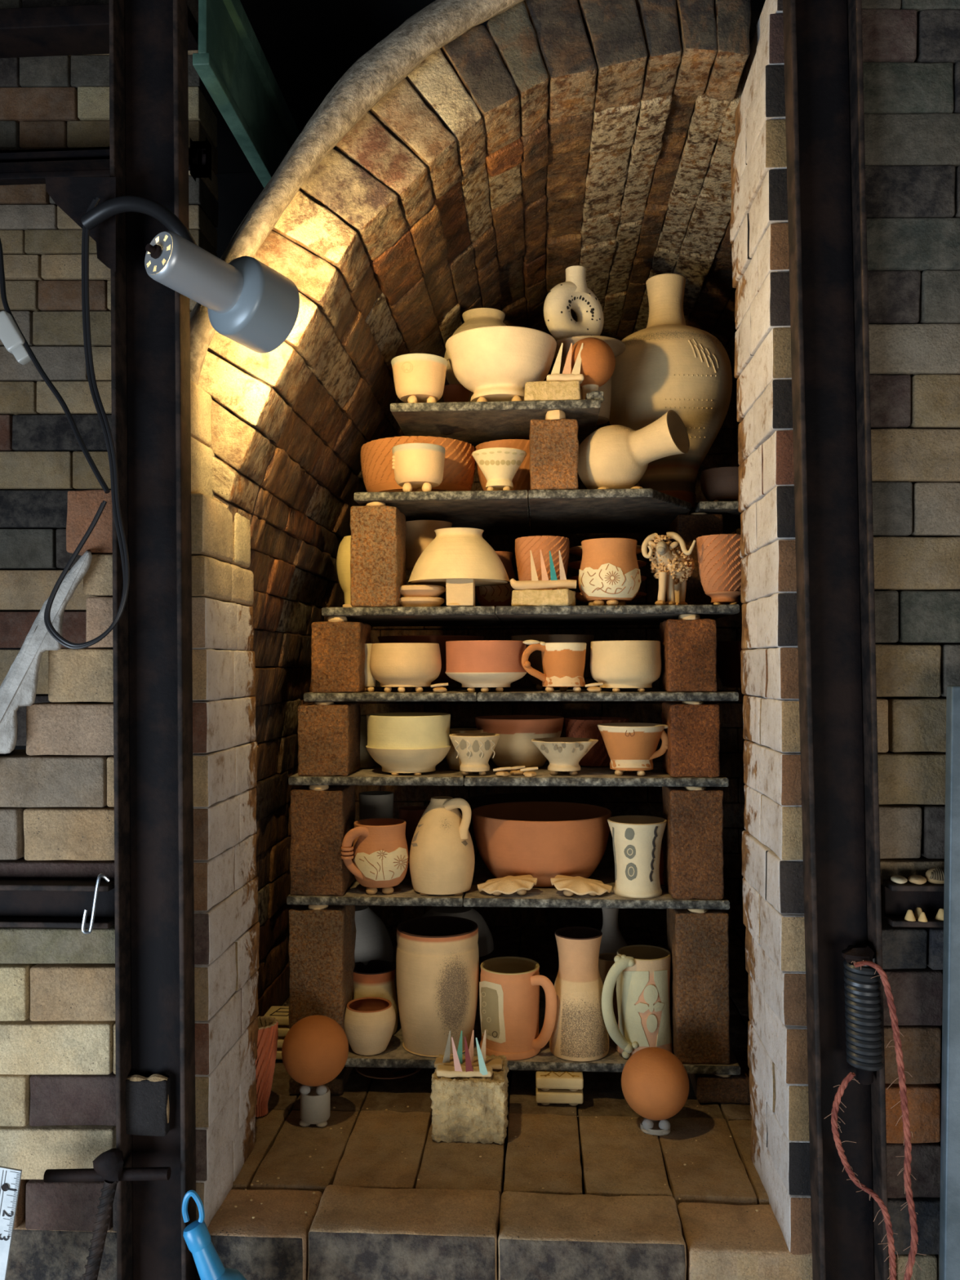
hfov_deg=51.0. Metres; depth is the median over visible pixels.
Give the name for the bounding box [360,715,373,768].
cup
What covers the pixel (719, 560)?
cup
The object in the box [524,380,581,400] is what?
brick
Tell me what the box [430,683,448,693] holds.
scrap
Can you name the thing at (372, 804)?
cup
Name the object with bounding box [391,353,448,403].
cup
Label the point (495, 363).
bowl
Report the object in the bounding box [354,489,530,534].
shelf
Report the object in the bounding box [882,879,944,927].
channel
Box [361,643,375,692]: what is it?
cup
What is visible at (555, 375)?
pack
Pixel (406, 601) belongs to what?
plate
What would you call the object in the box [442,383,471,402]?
bowl
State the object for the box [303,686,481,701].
shelf
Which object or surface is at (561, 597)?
brick
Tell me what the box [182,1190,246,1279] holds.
handle
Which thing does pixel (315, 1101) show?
pedestal
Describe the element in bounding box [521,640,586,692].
mug
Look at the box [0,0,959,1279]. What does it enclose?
wall
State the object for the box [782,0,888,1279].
steel post
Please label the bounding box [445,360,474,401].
bowl
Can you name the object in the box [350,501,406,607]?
post
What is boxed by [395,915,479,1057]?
jar
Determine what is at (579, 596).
plate
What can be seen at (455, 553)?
bowl
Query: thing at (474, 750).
cup
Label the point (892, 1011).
twine
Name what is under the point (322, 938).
post
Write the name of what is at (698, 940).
post
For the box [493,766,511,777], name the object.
scrap
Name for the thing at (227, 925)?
wall
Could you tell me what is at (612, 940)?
vase
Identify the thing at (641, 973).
stein
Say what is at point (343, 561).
pot
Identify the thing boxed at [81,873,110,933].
wire hook
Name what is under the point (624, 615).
shelf
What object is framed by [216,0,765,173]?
ceiling
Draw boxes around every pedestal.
[299,1084,330,1127]
[445,578,475,606]
[582,384,599,399]
[640,1118,670,1135]
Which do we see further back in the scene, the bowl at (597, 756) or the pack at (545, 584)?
the bowl at (597, 756)
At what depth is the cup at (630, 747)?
1.57 m
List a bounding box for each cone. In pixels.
[904,909,915,921]
[913,906,922,919]
[917,911,927,922]
[934,907,943,920]
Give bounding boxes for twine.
[824,1071,904,1279]
[851,960,926,1279]
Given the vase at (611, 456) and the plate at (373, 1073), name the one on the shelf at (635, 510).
the vase at (611, 456)
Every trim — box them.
[0,550,92,753]
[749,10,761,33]
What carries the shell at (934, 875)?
on the channel at (898, 899)
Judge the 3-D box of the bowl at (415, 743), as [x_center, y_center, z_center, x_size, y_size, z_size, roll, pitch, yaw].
[-0.116,0.169,1.642,0.139,0.096,0.139,-1,-1,21]
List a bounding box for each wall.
[0,0,218,746]
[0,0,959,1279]
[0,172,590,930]
[190,379,259,1227]
[235,32,883,1016]
[729,0,812,1254]
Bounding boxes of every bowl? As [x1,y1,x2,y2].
[354,905,393,964]
[360,435,475,492]
[365,712,451,775]
[369,643,441,692]
[377,635,484,689]
[408,527,510,586]
[422,904,493,957]
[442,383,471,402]
[444,307,506,360]
[444,640,527,692]
[445,325,556,401]
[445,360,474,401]
[445,728,483,770]
[465,792,585,837]
[471,447,526,490]
[471,801,611,886]
[475,439,530,506]
[475,715,564,768]
[511,634,594,689]
[531,737,598,775]
[564,716,628,767]
[590,640,661,692]
[700,466,738,501]
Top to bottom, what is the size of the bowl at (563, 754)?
0.056 m
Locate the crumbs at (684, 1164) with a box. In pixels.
[220,1106,758,1230]
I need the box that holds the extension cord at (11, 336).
[0,238,110,493]
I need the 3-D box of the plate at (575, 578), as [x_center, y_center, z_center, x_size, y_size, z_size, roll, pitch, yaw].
[0.222,-0.096,1.758,0.137,0.029,0.137,0,-1,3]
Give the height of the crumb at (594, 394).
0.018 m
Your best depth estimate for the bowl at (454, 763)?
1.67 m
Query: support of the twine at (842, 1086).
hanging from the coil spring
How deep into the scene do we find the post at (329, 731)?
1.59 m
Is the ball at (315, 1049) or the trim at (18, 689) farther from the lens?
the ball at (315, 1049)
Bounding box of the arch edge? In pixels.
[190,0,524,385]
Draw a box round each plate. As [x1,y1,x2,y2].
[355,1066,421,1079]
[399,585,445,597]
[399,596,444,606]
[567,575,646,584]
[568,545,641,556]
[568,560,646,570]
[574,591,647,605]
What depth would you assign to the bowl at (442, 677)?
1.72 m
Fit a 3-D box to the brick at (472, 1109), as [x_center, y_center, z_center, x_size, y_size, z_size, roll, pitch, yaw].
[-0.013,0.668,1.470,0.111,0.092,0.107,0,-1,3]
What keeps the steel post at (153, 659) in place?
on the floor
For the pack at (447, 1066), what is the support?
on the brick at (472, 1109)
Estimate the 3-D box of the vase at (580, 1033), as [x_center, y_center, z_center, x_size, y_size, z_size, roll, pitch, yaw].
[0.158,0.560,1.605,0.095,0.187,0.095,-1,-2,24]
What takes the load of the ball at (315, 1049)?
on the pedestal at (315, 1101)
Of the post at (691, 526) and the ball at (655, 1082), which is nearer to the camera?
the ball at (655, 1082)
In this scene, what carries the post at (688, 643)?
on the shelf at (654, 693)
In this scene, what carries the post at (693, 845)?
on the shelf at (537, 896)
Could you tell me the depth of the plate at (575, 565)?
1.73 m
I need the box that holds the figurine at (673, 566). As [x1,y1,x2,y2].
[641,532,696,604]
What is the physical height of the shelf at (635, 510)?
0.014 m
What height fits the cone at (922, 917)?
0.010 m
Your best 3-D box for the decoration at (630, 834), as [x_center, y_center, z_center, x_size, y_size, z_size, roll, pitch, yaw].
[0.233,0.333,1.567,0.021,0.084,0.014,-1,-2,26]
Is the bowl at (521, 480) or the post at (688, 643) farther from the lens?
the bowl at (521, 480)
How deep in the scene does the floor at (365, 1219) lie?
1.28 m
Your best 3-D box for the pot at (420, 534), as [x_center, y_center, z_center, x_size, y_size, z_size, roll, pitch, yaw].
[-0.093,-0.165,1.767,0.089,0.081,0.089,0,-1,3]
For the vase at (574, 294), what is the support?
on the pot at (618, 347)
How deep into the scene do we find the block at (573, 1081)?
1.53 m
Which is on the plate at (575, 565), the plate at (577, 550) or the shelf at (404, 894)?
the plate at (577, 550)
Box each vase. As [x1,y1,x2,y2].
[543,265,604,340]
[549,926,608,1061]
[577,409,689,488]
[599,907,627,954]
[608,273,732,511]
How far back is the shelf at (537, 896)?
1.57 m
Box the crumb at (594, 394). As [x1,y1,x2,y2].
[585,391,604,403]
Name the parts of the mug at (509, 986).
panel, panel frame, handle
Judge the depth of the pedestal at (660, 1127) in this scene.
1.44 m
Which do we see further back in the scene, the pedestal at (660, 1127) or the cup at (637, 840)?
the cup at (637, 840)
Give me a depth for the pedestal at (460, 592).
1.58 m
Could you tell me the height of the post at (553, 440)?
0.128 m
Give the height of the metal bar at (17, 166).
0.069 m
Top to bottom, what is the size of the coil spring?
0.154 m
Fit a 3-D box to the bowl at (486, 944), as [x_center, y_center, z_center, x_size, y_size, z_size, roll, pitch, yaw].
[-0.051,0.521,1.822,0.151,0.072,0.151,0,-1,3]
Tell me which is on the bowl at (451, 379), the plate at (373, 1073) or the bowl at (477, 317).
the bowl at (477, 317)
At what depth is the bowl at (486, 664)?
1.58 m
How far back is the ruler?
1.12 m
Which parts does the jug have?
handle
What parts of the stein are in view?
handle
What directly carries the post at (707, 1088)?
on the floor at (365, 1219)
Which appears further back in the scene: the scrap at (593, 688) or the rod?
the scrap at (593, 688)
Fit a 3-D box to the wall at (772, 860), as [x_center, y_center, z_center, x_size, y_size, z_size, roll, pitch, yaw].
[0.405,-0.010,1.288,0.120,1.586,0.222,0,-1,3]
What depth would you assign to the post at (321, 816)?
1.59 m
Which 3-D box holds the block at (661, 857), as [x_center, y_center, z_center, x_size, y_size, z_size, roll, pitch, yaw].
[0.306,0.374,1.666,0.022,0.058,0.030,0,-1,3]
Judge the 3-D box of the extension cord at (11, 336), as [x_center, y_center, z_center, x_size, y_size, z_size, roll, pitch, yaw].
[-0.576,-0.393,1.285,0.277,0.434,0.037,-1,-2,30]
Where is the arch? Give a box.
[197,0,751,522]
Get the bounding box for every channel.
[0,880,115,928]
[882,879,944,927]
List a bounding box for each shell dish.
[477,875,537,895]
[550,875,612,896]
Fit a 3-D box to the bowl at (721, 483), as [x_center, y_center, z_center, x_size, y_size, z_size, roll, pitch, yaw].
[0.439,-0.266,1.794,0.091,0.069,0.091,0,-1,3]
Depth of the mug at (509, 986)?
1.57 m
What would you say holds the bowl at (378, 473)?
on the shelf at (492, 512)
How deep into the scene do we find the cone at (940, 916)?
1.14 m
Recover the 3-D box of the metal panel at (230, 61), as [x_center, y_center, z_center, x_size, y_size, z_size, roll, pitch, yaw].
[-0.363,-0.862,1.621,0.032,0.165,0.490,0,-1,3]
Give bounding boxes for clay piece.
[342,604,352,607]
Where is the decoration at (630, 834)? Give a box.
[623,827,637,880]
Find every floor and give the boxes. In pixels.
[5,924,812,1279]
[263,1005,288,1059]
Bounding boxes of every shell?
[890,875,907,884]
[925,867,944,884]
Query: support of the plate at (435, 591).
on the plate at (406, 601)
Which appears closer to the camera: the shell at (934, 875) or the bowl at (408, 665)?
the shell at (934, 875)
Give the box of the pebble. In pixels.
[907,875,926,884]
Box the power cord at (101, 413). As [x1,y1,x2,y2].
[44,196,129,649]
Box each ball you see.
[281,1014,348,1086]
[565,337,615,387]
[621,1047,688,1120]
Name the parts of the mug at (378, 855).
handle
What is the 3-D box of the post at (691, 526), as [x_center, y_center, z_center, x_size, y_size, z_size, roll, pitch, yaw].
[0.381,-0.133,1.778,0.081,0.169,0.116,0,-1,3]
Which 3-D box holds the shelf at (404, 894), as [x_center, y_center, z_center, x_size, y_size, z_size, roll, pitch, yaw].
[-0.152,0.416,1.808,0.278,0.014,0.460,0,-1,3]
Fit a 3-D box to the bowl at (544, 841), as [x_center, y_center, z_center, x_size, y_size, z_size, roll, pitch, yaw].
[0.105,0.348,1.716,0.238,0.114,0.238,1,-2,-29]
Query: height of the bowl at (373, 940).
0.094 m
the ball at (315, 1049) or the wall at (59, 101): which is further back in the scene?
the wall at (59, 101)
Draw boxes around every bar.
[0,137,211,185]
[82,1179,116,1279]
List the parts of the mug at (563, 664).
handle, knob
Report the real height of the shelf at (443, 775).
0.014 m
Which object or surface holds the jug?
on the shelf at (404, 894)
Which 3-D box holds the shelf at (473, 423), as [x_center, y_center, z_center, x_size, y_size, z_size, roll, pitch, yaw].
[0.032,-0.366,1.735,0.332,0.014,0.300,0,-1,3]
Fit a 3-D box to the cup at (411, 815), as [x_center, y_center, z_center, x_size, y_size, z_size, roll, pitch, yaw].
[-0.112,0.348,1.729,0.054,0.118,0.054,0,-1,3]
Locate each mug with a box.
[340,817,408,894]
[479,956,556,1060]
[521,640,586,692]
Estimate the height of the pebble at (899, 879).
0.008 m
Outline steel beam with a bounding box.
[0,4,198,57]
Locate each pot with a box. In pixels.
[255,1015,278,1117]
[336,535,351,604]
[353,960,398,1034]
[391,443,445,491]
[405,520,452,570]
[553,335,626,425]
[577,537,640,605]
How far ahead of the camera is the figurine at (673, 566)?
1.59 m
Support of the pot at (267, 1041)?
on the floor at (365, 1219)
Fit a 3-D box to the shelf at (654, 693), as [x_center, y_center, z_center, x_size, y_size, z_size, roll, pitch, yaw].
[0.211,0.094,1.794,0.404,0.014,0.460,0,-1,3]
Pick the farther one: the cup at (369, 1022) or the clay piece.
the clay piece
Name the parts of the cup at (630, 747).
handle, knob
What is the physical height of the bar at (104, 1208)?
0.159 m
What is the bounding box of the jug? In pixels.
[408,795,474,895]
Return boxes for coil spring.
[841,944,883,1084]
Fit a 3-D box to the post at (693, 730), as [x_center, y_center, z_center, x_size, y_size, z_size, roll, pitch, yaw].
[0.337,0.156,1.614,0.080,0.119,0.115,0,-1,3]
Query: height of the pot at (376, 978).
0.108 m
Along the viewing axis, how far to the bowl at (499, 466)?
1.60 m
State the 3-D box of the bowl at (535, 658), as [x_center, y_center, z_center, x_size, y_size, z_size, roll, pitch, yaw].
[0.128,0.040,1.768,0.146,0.095,0.146,0,-1,3]
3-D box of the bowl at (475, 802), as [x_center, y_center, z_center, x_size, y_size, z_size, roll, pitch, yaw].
[0.086,0.362,1.961,0.237,0.098,0.237,0,-1,3]
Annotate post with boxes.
[44,0,299,1279]
[288,904,355,1044]
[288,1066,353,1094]
[289,785,355,896]
[297,701,360,776]
[311,616,371,693]
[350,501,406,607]
[528,409,578,489]
[659,613,717,692]
[661,701,720,777]
[662,786,724,899]
[666,908,730,1064]
[669,512,723,604]
[687,1051,750,1104]
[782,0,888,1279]
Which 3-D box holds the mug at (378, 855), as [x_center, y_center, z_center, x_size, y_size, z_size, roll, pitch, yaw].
[-0.167,0.349,1.621,0.106,0.112,0.093,0,-1,0]
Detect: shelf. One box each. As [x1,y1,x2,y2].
[286,845,479,906]
[288,756,468,786]
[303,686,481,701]
[321,606,504,626]
[344,971,740,1075]
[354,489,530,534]
[390,399,600,447]
[463,846,729,909]
[464,755,728,786]
[477,685,738,701]
[495,604,739,626]
[528,488,691,534]
[688,501,742,533]
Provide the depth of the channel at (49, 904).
1.21 m
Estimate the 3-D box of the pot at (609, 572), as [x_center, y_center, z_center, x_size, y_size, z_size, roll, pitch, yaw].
[0.207,-0.105,1.614,0.102,0.107,0.103,0,-1,3]
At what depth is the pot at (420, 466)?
1.60 m
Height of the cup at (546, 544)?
0.119 m
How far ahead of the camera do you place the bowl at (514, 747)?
1.67 m
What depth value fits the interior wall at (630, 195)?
1.80 m
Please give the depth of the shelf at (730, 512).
1.73 m
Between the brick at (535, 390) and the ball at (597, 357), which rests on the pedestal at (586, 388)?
the ball at (597, 357)
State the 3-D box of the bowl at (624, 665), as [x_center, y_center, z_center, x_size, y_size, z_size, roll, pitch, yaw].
[0.234,0.043,1.617,0.114,0.081,0.114,1,-2,-44]
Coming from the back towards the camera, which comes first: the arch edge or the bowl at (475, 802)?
the bowl at (475, 802)
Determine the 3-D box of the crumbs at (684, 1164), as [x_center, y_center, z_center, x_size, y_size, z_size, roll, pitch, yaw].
[0.021,0.708,1.374,0.670,0.002,0.336,0,-1,3]
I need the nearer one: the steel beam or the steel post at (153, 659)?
the steel post at (153, 659)
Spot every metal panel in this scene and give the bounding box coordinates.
[192,0,300,187]
[938,685,959,1279]
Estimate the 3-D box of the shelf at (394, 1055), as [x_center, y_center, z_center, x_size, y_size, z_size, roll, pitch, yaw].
[0.062,0.666,1.789,0.701,0.014,0.461,0,-1,3]
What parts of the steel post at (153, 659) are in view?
steel bracket, clamp lamp, lamp shade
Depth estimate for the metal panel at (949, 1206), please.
1.10 m
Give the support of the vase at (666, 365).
on the shelf at (635, 510)
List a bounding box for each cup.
[343,996,395,1055]
[359,791,393,820]
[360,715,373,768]
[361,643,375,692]
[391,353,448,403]
[399,805,426,879]
[448,733,500,776]
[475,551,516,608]
[515,535,569,589]
[597,722,667,776]
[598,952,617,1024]
[607,815,666,898]
[696,533,741,604]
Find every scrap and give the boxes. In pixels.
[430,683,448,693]
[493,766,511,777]
[509,765,524,775]
[520,766,537,777]
[585,682,603,692]
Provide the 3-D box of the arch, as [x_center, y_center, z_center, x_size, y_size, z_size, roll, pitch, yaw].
[-0.037,-0.522,1.360,0.786,0.766,0.116,0,-1,3]
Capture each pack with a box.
[434,1030,502,1077]
[510,549,576,590]
[546,342,584,383]
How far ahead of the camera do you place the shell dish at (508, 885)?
1.58 m
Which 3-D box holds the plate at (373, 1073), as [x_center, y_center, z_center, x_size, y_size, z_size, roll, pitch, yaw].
[-0.152,0.716,1.695,0.115,0.002,0.115,0,-1,3]
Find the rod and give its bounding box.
[43,1148,171,1184]
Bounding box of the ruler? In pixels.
[0,1165,22,1279]
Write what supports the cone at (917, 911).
on the channel at (898, 899)
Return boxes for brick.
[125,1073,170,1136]
[430,1053,508,1144]
[511,588,575,605]
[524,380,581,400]
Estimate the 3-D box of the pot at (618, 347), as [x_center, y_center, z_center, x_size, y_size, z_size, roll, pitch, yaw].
[0.182,-0.437,1.722,0.135,0.126,0.135,0,-1,3]
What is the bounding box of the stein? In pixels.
[601,944,673,1058]
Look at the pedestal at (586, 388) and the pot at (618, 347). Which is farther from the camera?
the pot at (618, 347)
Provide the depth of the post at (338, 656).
1.59 m
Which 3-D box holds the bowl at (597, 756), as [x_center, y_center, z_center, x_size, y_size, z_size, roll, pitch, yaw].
[0.203,0.177,1.758,0.112,0.081,0.112,1,-2,-30]
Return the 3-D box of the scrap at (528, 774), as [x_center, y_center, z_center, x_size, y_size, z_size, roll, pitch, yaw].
[0.077,0.207,1.581,0.023,0.016,0.020,1,-2,-42]
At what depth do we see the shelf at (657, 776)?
1.57 m
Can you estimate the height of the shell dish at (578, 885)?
0.027 m
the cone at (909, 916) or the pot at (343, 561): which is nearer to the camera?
the cone at (909, 916)
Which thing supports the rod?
attached to the steel post at (153, 659)
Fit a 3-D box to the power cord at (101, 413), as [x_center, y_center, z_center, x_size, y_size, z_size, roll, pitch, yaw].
[-0.448,-0.252,1.158,0.100,0.526,0.019,0,-1,3]
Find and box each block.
[535,1070,583,1106]
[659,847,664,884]
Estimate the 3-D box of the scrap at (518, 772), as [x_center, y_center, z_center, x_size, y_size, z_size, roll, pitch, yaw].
[0.059,0.207,1.600,0.023,0.015,0.022,-2,-2,44]
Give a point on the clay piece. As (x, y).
(344, 605)

